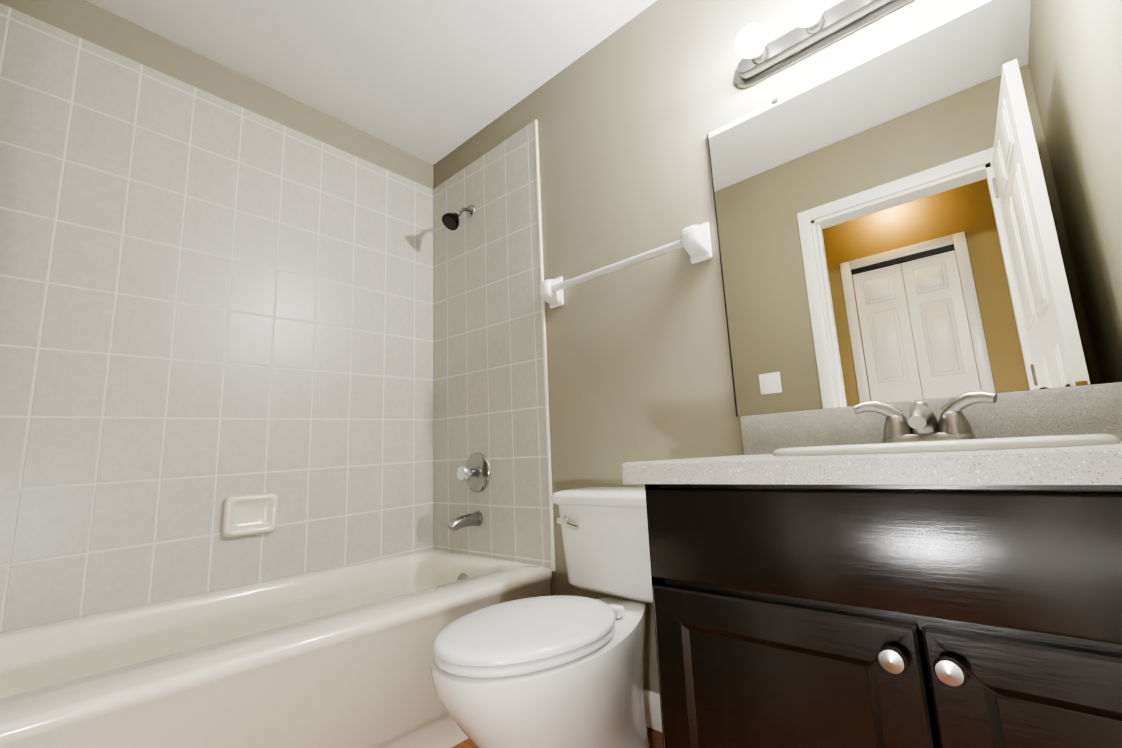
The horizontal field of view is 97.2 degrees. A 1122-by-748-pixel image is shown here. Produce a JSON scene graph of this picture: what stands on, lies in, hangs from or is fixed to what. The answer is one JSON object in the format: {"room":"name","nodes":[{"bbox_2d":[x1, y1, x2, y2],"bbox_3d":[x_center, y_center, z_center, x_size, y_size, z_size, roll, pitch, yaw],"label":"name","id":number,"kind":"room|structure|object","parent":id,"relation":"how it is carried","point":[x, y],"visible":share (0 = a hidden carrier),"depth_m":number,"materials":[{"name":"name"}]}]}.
{"room":"bathroom","nodes":[
{"label":"bathroom","id":0,"kind":"room"},
{"bbox_2d":[0,0,432,188],"bbox_3d":[-1.300,-0.019,1.910,0.120,2.470,1.800,-11,-13,41],"label":"wall","id":1,"kind":"structure","parent":0,"point":[95,24],"depth_m":1.97,"materials":[{"name":"beige paint"}]},
{"bbox_2d":[0,3,432,631],"bbox_3d":[-1.218,-0.153,1.933,0.010,1.895,1.680,-11,-13,41],"label":"wall tiles","id":2,"kind":"structure","parent":1,"relation":"attached to","point":[208,303],"depth_m":1.78,"materials":[{"name":"white tile"}]},
{"bbox_2d":[221,493,277,536],"bbox_3d":[-1.148,0.520,1.832,0.030,0.144,0.177,-11,-13,41],"label":"soap dish","id":3,"kind":"object","parent":2,"relation":"attached to","point":[250,514],"visible":1,"depth_m":1.83,"materials":[{"name":"beige ceramic"}]},
{"bbox_2d":[86,0,656,164],"bbox_3d":[-0.363,-1.455,1.325,2.690,0.080,1.920,-11,-13,41],"label":"ceiling","id":4,"kind":"structure","parent":0,"point":[432,82],"depth_m":1.96,"materials":[{"name":"white paint"}]},
{"bbox_2d":[452,727,662,747],"bbox_3d":[-0.306,0.974,0.396,3.290,0.080,2.750,-11,-13,41],"label":"floor","id":5,"kind":"structure","parent":0,"point":[655,738],"depth_m":1.49,"materials":[{"name":"brown wood"}]},
{"bbox_2d":[0,549,551,747],"bbox_3d":[-0.866,0.920,1.469,0.806,0.435,1.664,-11,-13,41],"label":"bathtub","id":6,"kind":"object","parent":5,"relation":"on","point":[340,657],"visible":0.85,"depth_m":1.33,"materials":[{"name":"beige ceramic"}]},
{"bbox_2d":[430,487,652,747],"bbox_3d":[0.038,0.692,1.260,0.508,0.735,0.794,-11,-13,41],"label":"toilet","id":7,"kind":"object","parent":5,"relation":"on","point":[561,671],"visible":0.94,"depth_m":1.09,"materials":[{"name":"white ceramic"}]},
{"bbox_2d":[622,382,1121,747],"bbox_3d":[0.659,0.491,0.848,0.867,0.938,0.640,-11,-13,41],"label":"bathroom vanity","id":8,"kind":"object","parent":5,"relation":"on","point":[940,573],"visible":1,"depth_m":0.70,"materials":[{"name":"brown wood"}]},
{"bbox_2d":[852,390,997,443],"bbox_3d":[0.760,0.093,1.045,0.256,0.097,0.146,-11,-13,41],"label":"faucet","id":9,"kind":"object","parent":8,"relation":"on","point":[922,424],"depth_m":1.04,"materials":[{"name":"silver metal"}]},
{"bbox_2d":[433,0,1121,693],"bbox_3d":[0.295,-0.113,1.775,2.690,2.470,0.120,-11,-13,41],"label":"wall","id":10,"kind":"structure","parent":0,"point":[631,114],"depth_m":1.75,"materials":[{"name":"beige paint"}]},
{"bbox_2d":[433,120,554,570],"bbox_3d":[-0.360,-0.132,2.284,0.796,1.895,0.012,-11,-13,41],"label":"wall tile","id":11,"kind":"structure","parent":10,"relation":"attached to","point":[490,391],"depth_m":2.23,"materials":[{"name":"white tile"}]},
{"bbox_2d":[442,205,474,229],"bbox_3d":[-0.497,-0.764,2.376,0.086,0.161,0.158,-11,-13,41],"label":"shower head","id":12,"kind":"object","parent":11,"relation":"attached to","point":[450,221],"visible":1,"depth_m":2.34},
{"bbox_2d":[448,511,482,531],"bbox_3d":[-0.417,0.634,2.124,0.066,0.072,0.156,-11,-13,41],"label":"tub spout","id":13,"kind":"object","parent":11,"relation":"attached to","point":[467,520],"visible":1,"depth_m":2.11,"materials":[{"name":"silver metal"}]},
{"bbox_2d":[457,453,489,492],"bbox_3d":[-0.406,0.437,2.180,0.176,0.176,0.095,-11,-13,41],"label":"tub valve","id":14,"kind":"object","parent":11,"relation":"attached to","point":[474,472],"visible":1,"depth_m":2.17,"materials":[{"name":"silver metal"}]},
{"bbox_2d":[539,222,711,308],"bbox_3d":[0.190,-0.377,1.765,0.699,0.120,0.085,-11,-13,41],"label":"towel rail","id":15,"kind":"object","parent":10,"relation":"attached to","point":[694,242],"visible":1,"depth_m":1.65,"materials":[{"name":"white ceramic"}]},
{"bbox_2d":[644,689,661,731],"bbox_3d":[0.292,1.047,1.537,0.778,0.105,0.014,-11,-13,41],"label":"baseboard","id":16,"kind":"structure","parent":10,"relation":"attached to","point":[652,708],"depth_m":1.52,"materials":[{"name":"white"}]},
{"bbox_2d":[734,0,912,87],"bbox_3d":[0.737,-0.981,1.294,0.641,0.092,0.160,-11,-13,41],"label":"sconce","id":17,"kind":"object","parent":10,"relation":"attached to","point":[816,29],"visible":1,"depth_m":1.38,"materials":[{"name":"silver metal"}]},
{"bbox_2d":[707,0,1121,416],"bbox_3d":[0.823,-0.393,1.241,0.883,0.922,0.011,-11,-13,41],"label":"mirror","id":18,"kind":"object","parent":10,"relation":"attached to","point":[933,210],"visible":1,"depth_m":1.18,"materials":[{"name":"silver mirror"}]}
]}

